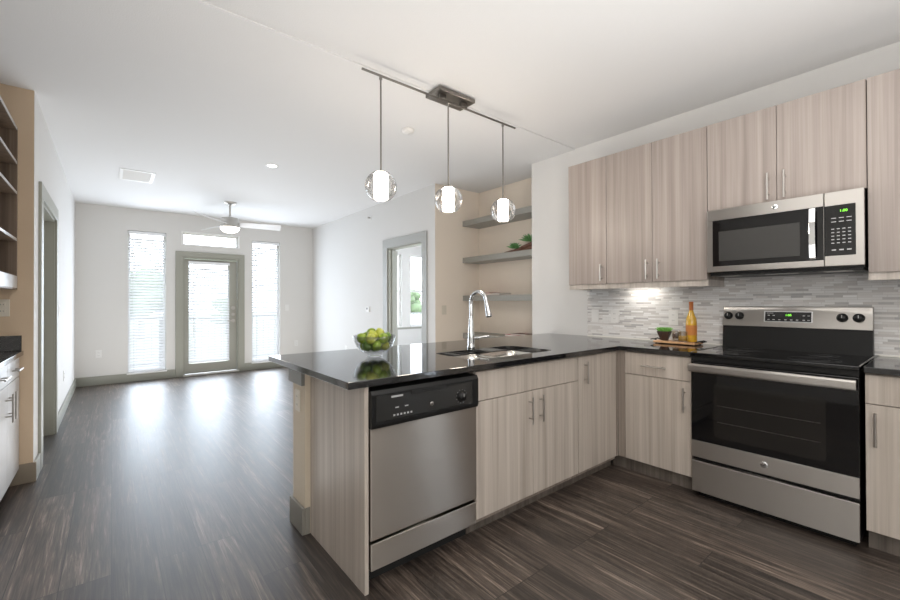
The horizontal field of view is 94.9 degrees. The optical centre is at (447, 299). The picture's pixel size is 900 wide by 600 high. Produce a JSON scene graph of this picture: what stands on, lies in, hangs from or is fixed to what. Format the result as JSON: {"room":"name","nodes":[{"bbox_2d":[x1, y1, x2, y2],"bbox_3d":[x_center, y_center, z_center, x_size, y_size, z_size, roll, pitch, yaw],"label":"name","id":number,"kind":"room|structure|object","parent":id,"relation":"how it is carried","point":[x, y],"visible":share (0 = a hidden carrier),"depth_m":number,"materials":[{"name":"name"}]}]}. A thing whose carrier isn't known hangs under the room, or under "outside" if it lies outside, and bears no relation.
{"room":"kitchen","nodes":[
{"label":"kitchen","id":0,"kind":"room"},
{"bbox_2d":[0,83,33,464],"bbox_3d":[-3.185,-0.099,2.721,0.666,2.735,0.122,0,0,-39],"label":"wall","id":1,"kind":"structure","parent":0,"point":[19,102],"depth_m":2.86,"materials":[{"name":"beige paint"}]},
{"bbox_2d":[0,299,9,316],"bbox_3d":[-3.002,0.059,2.785,0.072,0.116,0.009,0,0,-39],"label":"wall outlet","id":2,"kind":"object","parent":1,"relation":"attached to","point":[4,303],"visible":1,"depth_m":2.79,"materials":[{"name":"beige plastic"}]},
{"bbox_2d":[0,335,21,351],"bbox_3d":[-3.160,0.301,2.646,0.608,0.106,0.020,0,0,-39],"label":"backsplash","id":3,"kind":"structure","parent":1,"relation":"attached to","point":[7,343],"depth_m":2.80,"materials":[{"name":"black stone"}]},
{"bbox_2d":[9,462,36,486],"bbox_3d":[-2.925,1.201,2.833,0.153,0.135,0.014,0,0,-39],"label":"baseboard","id":4,"kind":"structure","parent":1,"relation":"attached to","point":[26,473],"depth_m":2.84,"materials":[{"name":"brown wood"}]},
{"bbox_2d":[33,91,74,461],"bbox_3d":[-4.233,-0.085,4.448,0.120,2.735,4.121,0,0,-39],"label":"wall","id":5,"kind":"structure","parent":0,"point":[48,169],"depth_m":4.29,"materials":[{"name":"grey paint"}]},
{"bbox_2d":[38,181,58,469],"bbox_3d":[-3.403,0.202,3.534,0.018,2.145,1.230,0,0,-39],"label":"trim","id":6,"kind":"structure","parent":5,"relation":"attached to","point":[45,199],"depth_m":3.11,"materials":[{"name":"grey paint"}]},
{"bbox_2d":[43,205,54,435],"bbox_3d":[-3.463,0.260,3.498,0.120,2.030,1.000,0,0,-39],"label":"door","id":7,"kind":"structure","parent":5,"relation":"attached to","point":[49,222],"depth_m":3.89,"materials":[{"name":"grey paint"}]},
{"bbox_2d":[34,378,75,479],"bbox_3d":[-4.171,1.215,4.476,0.016,0.135,4.105,0,0,-39],"label":"baseboard","id":8,"kind":"structure","parent":5,"relation":"attached to","point":[63,408],"depth_m":4.42,"materials":[{"name":"grey paint"}]},
{"bbox_2d":[75,202,421,377],"bbox_3d":[-2.698,-0.064,8.445,7.543,2.735,0.150,0,0,-39],"label":"wall","id":9,"kind":"structure","parent":0,"point":[101,231],"depth_m":6.72,"materials":[{"name":"white paint"}]},
{"bbox_2d":[95,350,101,357],"bbox_3d":[-5.272,0.828,6.244,0.072,0.116,0.009,0,0,-39],"label":"wall outlet","id":10,"kind":"object","parent":9,"relation":"attached to","point":[98,353],"visible":1,"depth_m":6.24,"materials":[{"name":"white plastic"}]},
{"bbox_2d":[127,234,166,374],"bbox_3d":[-4.849,0.048,6.672,0.522,2.269,0.170,0,0,-39],"label":"window","id":11,"kind":"structure","parent":9,"relation":"in","point":[164,238],"depth_m":6.74,"materials":[{"name":"white paint"}]},
{"bbox_2d":[128,230,165,372],"bbox_3d":[-4.833,0.036,6.652,0.486,2.235,0.064,0,0,-39],"label":"window blind","id":12,"kind":"object","parent":11,"relation":"attached to","point":[135,315],"visible":1,"depth_m":6.65,"materials":[{"name":"white plastic"}]},
{"bbox_2d":[76,362,284,386],"bbox_3d":[-4.091,1.232,7.195,3.568,0.135,0.016,0,0,-39],"label":"baseboard","id":13,"kind":"structure","parent":9,"relation":"attached to","point":[119,378],"depth_m":6.51,"materials":[{"name":"grey paint"}]},
{"bbox_2d":[175,251,244,377],"bbox_3d":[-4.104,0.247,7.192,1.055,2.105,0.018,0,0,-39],"label":"trim","id":14,"kind":"structure","parent":9,"relation":"attached to","point":[179,254],"depth_m":6.92,"materials":[{"name":"grey paint"}]},
{"bbox_2d":[183,233,236,247],"bbox_3d":[-4.175,-1.023,7.286,0.850,0.203,0.060,0,0,-39],"label":"window","id":15,"kind":"structure","parent":9,"relation":"in","point":[235,238],"depth_m":7.27,"materials":[{"name":"white paint"}]},
{"bbox_2d":[181,231,239,248],"bbox_3d":[-4.108,-1.026,7.204,0.900,0.242,0.012,0,0,-39],"label":"trim","id":16,"kind":"structure","parent":9,"relation":"attached to","point":[181,231],"depth_m":7.18,"materials":[{"name":"white paint"}]},
{"bbox_2d":[185,259,236,373],"bbox_3d":[-4.131,0.293,7.239,0.802,1.955,0.100,0,0,-39],"label":"door","id":17,"kind":"structure","parent":9,"relation":"in","point":[190,368],"depth_m":7.40,"materials":[{"name":"grey paint"}]},
{"bbox_2d":[188,261,229,362],"bbox_3d":[-4.139,0.220,7.192,0.630,1.730,0.064,0,0,-39],"label":"window blind","id":18,"kind":"object","parent":17,"relation":"attached to","point":[192,282],"visible":1,"depth_m":7.19,"materials":[{"name":"white plastic"}]},
{"bbox_2d":[183,369,238,376],"bbox_3d":[-4.139,1.289,7.244,0.860,0.022,0.180,0,0,-39],"label":"trim","id":19,"kind":"structure","parent":9,"relation":"attached to","point":[235,370],"depth_m":7.20,"materials":[{"name":"grey"}]},
{"bbox_2d":[252,244,278,363],"bbox_3d":[-3.441,0.051,7.815,0.524,2.269,0.170,0,0,-39],"label":"window","id":20,"kind":"structure","parent":9,"relation":"in","point":[277,247],"depth_m":7.97,"materials":[{"name":"white paint"}]},
{"bbox_2d":[252,241,278,361],"bbox_3d":[-3.425,0.039,7.796,0.488,2.235,0.064,0,0,-39],"label":"window blind","id":21,"kind":"object","parent":20,"relation":"attached to","point":[258,307],"visible":0.95,"depth_m":7.79,"materials":[{"name":"white plastic"}]},
{"bbox_2d":[398,254,401,327],"bbox_3d":[-1.455,-0.198,9.423,0.940,1.712,0.160,0,0,-39],"label":"window","id":22,"kind":"structure","parent":9,"relation":"in","point":[399,326],"depth_m":9.72,"materials":[{"name":"white paint"}]},
{"bbox_2d":[398,326,421,329],"bbox_3d":[-0.976,0.682,9.727,2.250,0.048,0.020,0,0,-39],"label":"trim","id":23,"kind":"structure","parent":9,"relation":"attached to","point":[400,328],"depth_m":9.78,"materials":[{"name":"grey paint"}]},
{"bbox_2d":[410,255,421,326],"bbox_3d":[-0.562,-0.197,10.148,0.900,1.712,0.160,0,0,-39],"label":"window","id":24,"kind":"structure","parent":9,"relation":"in","point":[412,325],"depth_m":10.01,"materials":[{"name":"white paint"}]},
{"bbox_2d":[293,374,310,532],"bbox_3d":[0.236,0.820,3.138,2.719,0.883,0.185,0,0,-39],"label":"wall","id":25,"kind":"structure","parent":0,"point":[301,420],"depth_m":2.23,"materials":[{"name":"beige paint"}]},
{"bbox_2d":[289,368,304,385],"bbox_3d":[0.221,0.422,3.141,2.739,0.088,0.206,0,0,-39],"label":"trim","id":26,"kind":"structure","parent":25,"relation":"attached to","point":[296,377],"depth_m":2.24,"materials":[{"name":"grey wood"}]},
{"bbox_2d":[295,389,300,411],"bbox_3d":[-0.828,0.559,2.285,0.009,0.116,0.072,0,0,-39],"label":"wall outlet","id":27,"kind":"object","parent":25,"relation":"attached to","point":[297,392],"visible":1,"depth_m":2.27,"materials":[{"name":"beige plastic"}]},
{"bbox_2d":[290,495,309,535],"bbox_3d":[0.227,1.190,3.135,2.735,0.142,0.204,0,0,-39],"label":"baseboard","id":28,"kind":"structure","parent":25,"relation":"attached to","point":[299,515],"depth_m":2.23,"materials":[{"name":"grey wood"}]},
{"bbox_2d":[313,184,434,351],"bbox_3d":[-1.386,-0.079,6.793,0.120,2.735,4.069,0,0,-39],"label":"wall","id":29,"kind":"structure","parent":0,"point":[348,250],"depth_m":6.81,"materials":[{"name":"grey paint"}]},
{"bbox_2d":[396,251,397,345],"bbox_3d":[-0.968,0.281,6.451,0.090,1.990,0.740,0,0,-39],"label":"door","id":30,"kind":"structure","parent":29,"relation":"in","point":[396,251],"depth_m":6.16,"materials":[{"name":"grey paint"}]},
{"bbox_2d":[383,231,427,345],"bbox_3d":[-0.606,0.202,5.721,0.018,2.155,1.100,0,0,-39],"label":"trim","id":31,"kind":"structure","parent":29,"relation":"attached to","point":[421,237],"depth_m":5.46,"materials":[{"name":"grey paint"}]},
{"bbox_2d":[0,0,899,228],"bbox_3d":[0.413,-1.525,4.104,8.190,0.127,10.831,0,0,-39],"label":"ceiling","id":32,"kind":"structure","parent":0,"point":[200,96],"depth_m":2.74,"materials":[{"name":"white paint"}]},
{"bbox_2d":[119,168,154,183],"bbox_3d":[-3.631,-1.439,4.832,0.320,0.012,0.500,0,0,-39],"label":"ceiling vent","id":33,"kind":"object","parent":32,"relation":"in","point":[125,174],"visible":1,"depth_m":4.79,"materials":[{"name":"white plastic"}]},
{"bbox_2d":[194,201,280,232],"bbox_3d":[-3.196,-1.210,6.240,1.218,0.455,1.252,0,0,-39],"label":"ceiling fan","id":34,"kind":"object","parent":32,"relation":"hanging from","point":[229,224],"visible":1,"depth_m":6.11,"materials":[{"name":"silver metal"}]},
{"bbox_2d":[266,164,278,167],"bbox_3d":[-1.905,-1.450,4.490,0.132,0.004,0.132,0,0,-39],"label":"recessed light","id":35,"kind":"object","parent":32,"relation":"in","point":[267,165],"visible":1,"depth_m":4.48,"materials":[{"name":"white plastic"}]},
{"bbox_2d":[401,127,413,134],"bbox_3d":[-0.339,-1.446,3.563,0.110,0.034,0.110,0,0,-39],"label":"smoke detector","id":36,"kind":"object","parent":32,"relation":"attached to","point":[406,130],"visible":1,"depth_m":3.53,"materials":[{"name":"white plastic"}]},
{"bbox_2d":[361,67,515,221],"bbox_3d":[0.015,-1.047,2.955,1.385,0.840,0.214,0,0,-39],"label":"pendant light","id":37,"kind":"object","parent":32,"relation":"hanging from","point":[442,95],"visible":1,"depth_m":2.92,"materials":[{"name":"glass"}]},
{"bbox_2d":[0,367,899,599],"bbox_3d":[0.421,1.306,4.086,8.190,0.080,10.831,0,0,-39],"label":"floor","id":38,"kind":"structure","parent":0,"point":[178,488],"depth_m":2.20,"materials":[{"name":"brown wood"}]},
{"bbox_2d":[0,358,23,500],"bbox_3d":[-2.599,0.821,1.975,0.634,0.883,1.755,0,0,-39],"label":"base cabinet","id":39,"kind":"object","parent":38,"relation":"on","point":[9,374],"visible":0.9,"depth_m":2.54,"materials":[{"name":"laminate"}]},
{"bbox_2d":[0,351,22,367],"bbox_3d":[-2.602,0.363,1.965,0.616,0.030,1.777,0,0,-39],"label":"countertop","id":40,"kind":"structure","parent":39,"relation":"on","point":[6,358],"depth_m":2.57,"materials":[{"name":"black stone"}]},
{"bbox_2d":[311,376,368,595],"bbox_3d":[-0.535,0.815,1.991,0.019,0.883,0.613,0,0,-39],"label":"end panel","id":41,"kind":"object","parent":38,"relation":"on","point":[339,415],"visible":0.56,"depth_m":1.92,"materials":[{"name":"brown wood"}]},
{"bbox_2d":[368,373,477,579],"bbox_3d":[-0.266,0.824,2.169,0.619,0.866,0.646,0,0,-39],"label":"dishwasher","id":42,"kind":"object","parent":38,"relation":"on","point":[422,432],"visible":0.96,"depth_m":1.91,"materials":[{"name":"silver metal"}]},
{"bbox_2d":[456,350,577,533],"bbox_3d":[0.327,0.816,2.670,0.928,0.883,0.652,0,0,-39],"label":"base cabinet","id":43,"kind":"object","parent":38,"relation":"on","point":[527,414],"visible":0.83,"depth_m":2.40,"materials":[{"name":"laminate"}]},
{"bbox_2d":[269,333,722,389],"bbox_3d":[0.478,0.359,2.796,2.774,0.030,1.581,0,0,-39],"label":"countertop","id":44,"kind":"structure","parent":43,"relation":"on","point":[349,369],"depth_m":2.51,"materials":[{"name":"black stone"}]},
{"bbox_2d":[467,290,491,348],"bbox_3d":[0.263,0.140,2.892,0.162,0.410,0.228,0,0,-39],"label":"kitchen faucet","id":45,"kind":"object","parent":44,"relation":"on","point":[471,338],"visible":0.99,"depth_m":2.90,"materials":[{"name":"silver metal"}]},
{"bbox_2d":[452,350,531,358],"bbox_3d":[0.315,0.473,2.705,0.740,0.190,0.410,0,0,-39],"label":"sink","id":46,"kind":"object","parent":44,"relation":"in","point":[487,355],"visible":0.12,"depth_m":2.95,"materials":[{"name":"silver metal"}]},
{"bbox_2d":[452,354,491,358],"bbox_3d":[0.170,0.473,2.588,0.367,0.190,0.410,0,0,-39],"label":"basin","id":47,"kind":"object","parent":46,"relation":"in","point":[472,356],"depth_m":2.80,"materials":[{"name":"silver metal"}]},
{"bbox_2d":[479,350,531,356],"bbox_3d":[0.459,0.463,2.823,0.367,0.170,0.410,0,0,-39],"label":"basin","id":48,"kind":"object","parent":46,"relation":"in","point":[507,352],"depth_m":3.01,"materials":[{"name":"silver metal"}]},
{"bbox_2d":[651,337,706,345],"bbox_3d":[1.773,0.325,3.178,0.160,0.035,0.379,0,0,-39],"label":"serving tray","id":49,"kind":"object","parent":44,"relation":"on","point":[655,340],"visible":0.96,"depth_m":3.13,"materials":[{"name":"brown wood"}]},
{"bbox_2d":[655,327,673,339],"bbox_3d":[1.714,0.271,3.247,0.127,0.102,0.126,0,0,-39],"label":"potted succulent","id":50,"kind":"object","parent":49,"relation":"on","point":[664,333],"visible":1,"depth_m":3.22,"materials":[{"name":"green plant"}]},
{"bbox_2d":[672,333,680,338],"bbox_3d":[1.763,0.282,3.174,0.066,0.078,0.066,0,0,-39],"label":"tumbler","id":51,"kind":"object","parent":49,"relation":"on","point":[674,335],"visible":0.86,"depth_m":3.16,"materials":[{"name":"clear glass"}]},
{"bbox_2d":[678,336,686,340],"bbox_3d":[1.772,0.282,3.108,0.066,0.078,0.066,0,0,-39],"label":"tumbler","id":52,"kind":"object","parent":49,"relation":"on","point":[680,338],"visible":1,"depth_m":3.08,"materials":[{"name":"clear glass"}]},
{"bbox_2d":[686,302,696,341],"bbox_3d":[1.845,0.170,3.122,0.075,0.302,0.075,0,0,-39],"label":"wine bottle","id":53,"kind":"object","parent":49,"relation":"on","point":[691,321],"visible":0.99,"depth_m":3.10,"materials":[{"name":"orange glass"}]},
{"bbox_3d":[-0.441,0.282,2.505,0.260,0.126,0.260,0,0,-39],"label":"glass bowl","id":54,"kind":"object","parent":44,"relation":"on","visible":0},
{"bbox_2d":[362,341,371,350],"bbox_3d":[-0.476,0.278,2.457,0.058,0.063,0.061,0,0,-39],"label":"lime","id":55,"kind":"object","parent":54,"relation":"in","point":[367,347],"visible":0.88,"depth_m":2.43,"materials":[{"name":"green food"}]},
{"bbox_2d":[357,333,365,343],"bbox_3d":[-0.511,0.235,2.475,0.061,0.063,0.064,0,0,-39],"label":"lime","id":56,"kind":"object","parent":55,"relation":"on","point":[361,337],"visible":0.85,"depth_m":2.45,"materials":[{"name":"green food"}]},
{"bbox_2d":[366,334,375,343],"bbox_3d":[-0.449,0.234,2.430,0.060,0.062,0.063,0,0,-39],"label":"lime","id":57,"kind":"object","parent":54,"relation":"in","point":[370,338],"visible":1,"depth_m":2.41,"materials":[{"name":"food"}]},
{"bbox_2d":[372,341,381,350],"bbox_3d":[-0.417,0.278,2.451,0.058,0.063,0.061,0,0,-39],"label":"lime","id":58,"kind":"object","parent":54,"relation":"in","point":[377,345],"visible":0.98,"depth_m":2.43,"materials":[{"name":"green food"}]},
{"bbox_2d":[378,333,388,343],"bbox_3d":[-0.380,0.234,2.461,0.064,0.067,0.065,0,0,-39],"label":"lime","id":59,"kind":"object","parent":54,"relation":"in","point":[383,338],"visible":1,"depth_m":2.44,"materials":[{"name":"green food"}]},
{"bbox_2d":[381,342,389,349],"bbox_3d":[-0.382,0.278,2.499,0.064,0.062,0.061,0,0,-39],"label":"lime","id":60,"kind":"object","parent":54,"relation":"in","point":[386,346],"visible":0.5,"depth_m":2.48,"materials":[{"name":"green food"}]},
{"bbox_3d":[-0.441,0.287,2.505,0.062,0.064,0.062,0,0,-39],"label":"lime","id":61,"kind":"object","parent":54,"relation":"in","visible":0},
{"bbox_2d":[367,330,377,339],"bbox_3d":[-0.448,0.219,2.474,0.063,0.070,0.062,0,0,-39],"label":"lime","id":62,"kind":"object","parent":61,"relation":"on","point":[370,331],"visible":0.53,"depth_m":2.46,"materials":[{"name":"food"}]},
{"bbox_2d":[569,350,618,484],"bbox_3d":[0.897,0.818,3.132,0.536,0.883,0.652,0,0,-39],"label":"base cabinet","id":63,"kind":"object","parent":38,"relation":"on","point":[598,422],"visible":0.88,"depth_m":2.89,"materials":[{"name":"laminate"}]},
{"bbox_2d":[613,350,694,490],"bbox_3d":[1.621,0.815,3.074,0.648,0.883,0.576,0,0,-39],"label":"base cabinet","id":64,"kind":"object","parent":38,"relation":"on","point":[655,412],"visible":0.8,"depth_m":2.85,"materials":[{"name":"laminate"}]},
{"bbox_2d":[688,306,873,545],"bbox_3d":[2.020,0.650,2.521,0.693,1.204,0.773,0,0,-39],"label":"electric range","id":65,"kind":"object","parent":38,"relation":"on","point":[778,408],"visible":1,"depth_m":2.35,"materials":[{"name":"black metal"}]},
{"bbox_2d":[690,346,873,370],"bbox_3d":[2.016,0.346,2.520,0.572,0.021,0.772,0,0,-39],"label":"cooktop","id":66,"kind":"object","parent":65,"relation":"in","point":[777,356],"depth_m":2.43,"materials":[{"name":"black glass"}]},
{"bbox_2d":[865,373,899,556],"bbox_3d":[2.589,0.804,1.882,0.648,0.883,0.909,0,0,-39],"label":"base cabinet","id":67,"kind":"object","parent":38,"relation":"on","point":[882,392],"visible":1,"depth_m":2.01,"materials":[{"name":"laminate"}]},
{"bbox_2d":[864,356,899,375],"bbox_3d":[2.600,0.347,1.883,0.629,0.030,0.931,0,0,-39],"label":"countertop","id":68,"kind":"structure","parent":67,"relation":"on","point":[883,365],"depth_m":2.05,"materials":[{"name":"black stone"}]},
{"bbox_2d":[435,184,478,341],"bbox_3d":[0.163,-0.091,5.485,0.874,2.735,0.090,0,0,-39],"label":"wall","id":69,"kind":"structure","parent":0,"point":[455,279],"depth_m":5.38,"materials":[{"name":"beige paint"}]},
{"bbox_2d":[442,305,445,314],"bbox_3d":[-0.039,0.137,5.256,0.072,0.116,0.009,0,0,-39],"label":"light switch","id":70,"kind":"object","parent":69,"relation":"attached to","point":[443,306],"visible":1,"depth_m":5.25,"materials":[{"name":"beige plastic"}]},
{"bbox_2d":[479,178,531,333],"bbox_3d":[0.909,-0.096,5.163,0.120,2.735,1.350,0,0,-39],"label":"wall","id":71,"kind":"structure","parent":0,"point":[513,277],"depth_m":5.25,"materials":[{"name":"beige paint"}]},
{"bbox_2d":[463,332,506,338],"bbox_3d":[0.708,0.476,5.075,0.299,0.068,1.222,0,0,-39],"label":"floating shelf","id":72,"kind":"object","parent":71,"relation":"attached to","point":[465,335],"visible":0.34,"depth_m":5.20,"materials":[{"name":"grey paint"}]},
{"bbox_3d":[0.901,0.427,4.792,0.200,0.024,0.450,0,0,-39],"label":"magazine","id":73,"kind":"object","parent":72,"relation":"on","visible":0},
{"bbox_2d":[510,333,531,334],"bbox_3d":[0.916,0.407,4.765,0.170,0.014,0.350,0,0,-39],"label":"magazine","id":74,"kind":"object","parent":73,"relation":"on","point":[510,333],"visible":0.61,"depth_m":4.83,"materials":[{"name":"beige paper"}]},
{"bbox_2d":[463,205,531,228],"bbox_3d":[0.703,-0.999,5.085,0.299,0.068,1.222,0,0,-39],"label":"floating shelf","id":75,"kind":"object","parent":71,"relation":"attached to","point":[524,213],"visible":0.47,"depth_m":5.13,"materials":[{"name":"grey paint"}]},
{"bbox_2d":[463,249,531,263],"bbox_3d":[0.705,-0.516,5.082,0.299,0.068,1.222,0,0,-39],"label":"floating shelf","id":76,"kind":"object","parent":71,"relation":"attached to","point":[523,254],"visible":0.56,"depth_m":5.02,"materials":[{"name":"grey paint"}]},
{"bbox_2d":[504,233,531,252],"bbox_3d":[0.869,-0.653,4.839,0.242,0.196,0.534,0,0,-39],"label":"potted plant","id":77,"kind":"object","parent":76,"relation":"on","point":[515,246],"visible":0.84,"depth_m":4.76,"materials":[{"name":"green plant"}]},
{"bbox_2d":[463,294,531,300],"bbox_3d":[0.706,-0.016,5.079,0.299,0.068,1.222,0,0,-39],"label":"floating shelf","id":78,"kind":"object","parent":71,"relation":"attached to","point":[525,297],"visible":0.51,"depth_m":4.90,"materials":[{"name":"grey paint"}]},
{"bbox_2d":[480,293,510,294],"bbox_3d":[0.603,-0.063,5.191,0.200,0.026,0.340,0,0,-39],"label":"magazine","id":79,"kind":"object","parent":78,"relation":"on","point":[485,293],"visible":0.61,"depth_m":5.08,"materials":[{"name":"beige paper"}]},
{"bbox_2d":[657,331,671,339],"bbox_3d":[1.706,0.286,3.245,0.108,0.072,0.094,0,0,-39],"label":"plant pot","id":80,"kind":"object","parent":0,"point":[663,335],"depth_m":3.22,"materials":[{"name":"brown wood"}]},
{"bbox_2d":[532,41,899,358],"bbox_3d":[2.725,-0.118,2.525,0.387,2.735,5.284,0,0,-39],"label":"wall","id":81,"kind":"structure","parent":0,"point":[556,308],"depth_m":3.27,"materials":[{"name":"grey paint"}]},
{"bbox_2d":[568,156,606,289],"bbox_3d":[1.320,-0.639,3.669,0.368,1.106,0.364,0,0,-39],"label":"upper cabinet","id":82,"kind":"object","parent":81,"relation":"attached to","point":[586,180],"visible":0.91,"depth_m":3.56,"materials":[{"name":"laminate"}]},
{"bbox_2d":[592,309,598,321],"bbox_3d":[1.383,0.154,3.863,0.009,0.116,0.072,0,0,-39],"label":"light switch","id":83,"kind":"object","parent":81,"relation":"attached to","point":[595,313],"visible":1,"depth_m":3.86,"materials":[{"name":"white plastic"}]},
{"bbox_2d":[611,310,618,322],"bbox_3d":[1.505,0.153,3.713,0.009,0.116,0.072,0,0,-39],"label":"wall outlet","id":84,"kind":"object","parent":81,"relation":"attached to","point":[614,313],"visible":1,"depth_m":3.71,"materials":[{"name":"white plastic"}]},
{"bbox_2d":[587,335,722,344],"bbox_3d":[1.688,0.340,3.490,0.005,0.010,1.125,0,0,-39],"label":"trim","id":85,"kind":"structure","parent":81,"relation":"attached to","point":[587,335],"depth_m":3.59,"materials":[{"name":"white"}]},
{"bbox_2d":[606,126,724,288],"bbox_3d":[1.672,-0.643,3.236,0.368,1.106,0.750,0,0,-39],"label":"upper cabinet","id":86,"kind":"object","parent":81,"relation":"attached to","point":[657,191],"visible":0.98,"depth_m":3.10,"materials":[{"name":"laminate"}]},
{"bbox_2d":[669,311,677,324],"bbox_3d":[1.820,0.149,3.325,0.009,0.116,0.072,0,0,-39],"label":"wall outlet","id":87,"kind":"object","parent":81,"relation":"attached to","point":[673,315],"visible":1,"depth_m":3.32,"materials":[{"name":"white plastic"}]},
{"bbox_2d":[707,79,867,210],"bbox_3d":[2.154,-0.902,2.644,0.368,0.597,0.776,0,0,-39],"label":"upper cabinet","id":88,"kind":"object","parent":81,"relation":"attached to","point":[814,144],"visible":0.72,"depth_m":2.50,"materials":[{"name":"laminate"}]},
{"bbox_2d":[707,187,868,277],"bbox_3d":[2.130,-0.377,2.610,0.428,0.442,0.751,0,0,-39],"label":"microwave","id":89,"kind":"object","parent":88,"relation":"attached to","point":[826,233],"visible":0.98,"depth_m":2.44,"materials":[{"name":"silver metal"}]},
{"bbox_2d":[867,69,899,279],"bbox_3d":[2.689,-0.657,1.983,0.368,1.100,0.920,0,0,-39],"label":"upper cabinet","id":90,"kind":"object","parent":81,"relation":"attached to","point":[883,90],"visible":1,"depth_m":2.20,"materials":[{"name":"laminate"}]},
{"bbox_2d":[878,354,899,357],"bbox_3d":[2.919,0.326,1.974,0.005,0.010,1.190,0,0,-39],"label":"trim","id":91,"kind":"structure","parent":81,"relation":"attached to","point":[878,354],"depth_m":2.40,"materials":[{"name":"white"}]},
{"bbox_3d":[-1.446,-0.121,-0.027,0.100,2.735,6.580,0,0,-39],"label":"wall","id":92,"kind":"structure","parent":0,"visible":0},
{"bbox_2d":[0,96,17,289],"bbox_3d":[-2.623,-0.628,1.970,0.586,1.110,1.757,0,0,-39],"label":"shelf unit","id":93,"kind":"object","parent":92,"relation":"attached to","point":[8,128],"visible":1,"depth_m":2.78,"materials":[{"name":"laminate"}]},
{"label":"outside","id":94,"kind":"structure","parent":0,"visible":0},
{"bbox_2d":[130,313,421,368],"bbox_3d":[-66.798,5.464,82.260,300.000,0.200,188.000,0,0,-39],"label":"ground","id":95,"kind":"structure","parent":94,"point":[416,316],"depth_m":68.19,"materials":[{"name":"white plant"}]},
{"bbox_2d":[130,270,162,330],"bbox_3d":[-38.719,0.564,52.393,7.743,9.052,7.105,-1,0,43],"label":"tree","id":96,"kind":"object","parent":95,"relation":"on","point":[148,270],"visible":0.12,"depth_m":50.67,"materials":[{"name":"green plant"}]},
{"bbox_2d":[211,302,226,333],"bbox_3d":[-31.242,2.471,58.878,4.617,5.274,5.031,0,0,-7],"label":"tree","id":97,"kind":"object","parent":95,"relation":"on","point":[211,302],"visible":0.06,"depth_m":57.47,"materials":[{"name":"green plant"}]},
{"bbox_2d":[411,289,420,311],"bbox_3d":[-8.085,1.537,81.688,7.382,7.286,6.774,0,0,-2],"label":"tree","id":98,"kind":"object","parent":95,"relation":"on","point":[415,296],"visible":0.35,"depth_m":80.50,"materials":[{"name":"green plant"}]},
{"bbox_3d":[-0.372,0.234,2.537,0.060,0.064,0.058,0,0,-39],"label":"lime","id":99,"kind":"object","parent":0,"visible":0},
{"bbox_2d":[375,328,384,336],"bbox_3d":[-0.411,0.208,2.516,0.059,0.067,0.060,0,0,-39],"label":"lime","id":100,"kind":"object","parent":99,"relation":"on","point":[378,331],"visible":0.51,"depth_m":2.50,"materials":[{"name":"green food"}]},
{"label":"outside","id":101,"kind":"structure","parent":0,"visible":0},
{"bbox_3d":[-3.412,1.434,8.959,9.000,0.150,1.569,0,0,-39],"label":"trim","id":102,"kind":"structure","parent":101,"visible":0},
{"bbox_2d":[132,312,420,365],"bbox_3d":[-3.849,0.869,9.498,9.000,0.990,0.050,0,0,-39],"label":"balcony railing","id":103,"kind":"object","parent":102,"relation":"on","point":[413,313],"visible":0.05,"depth_m":8.58,"materials":[{"name":"grey metal"}]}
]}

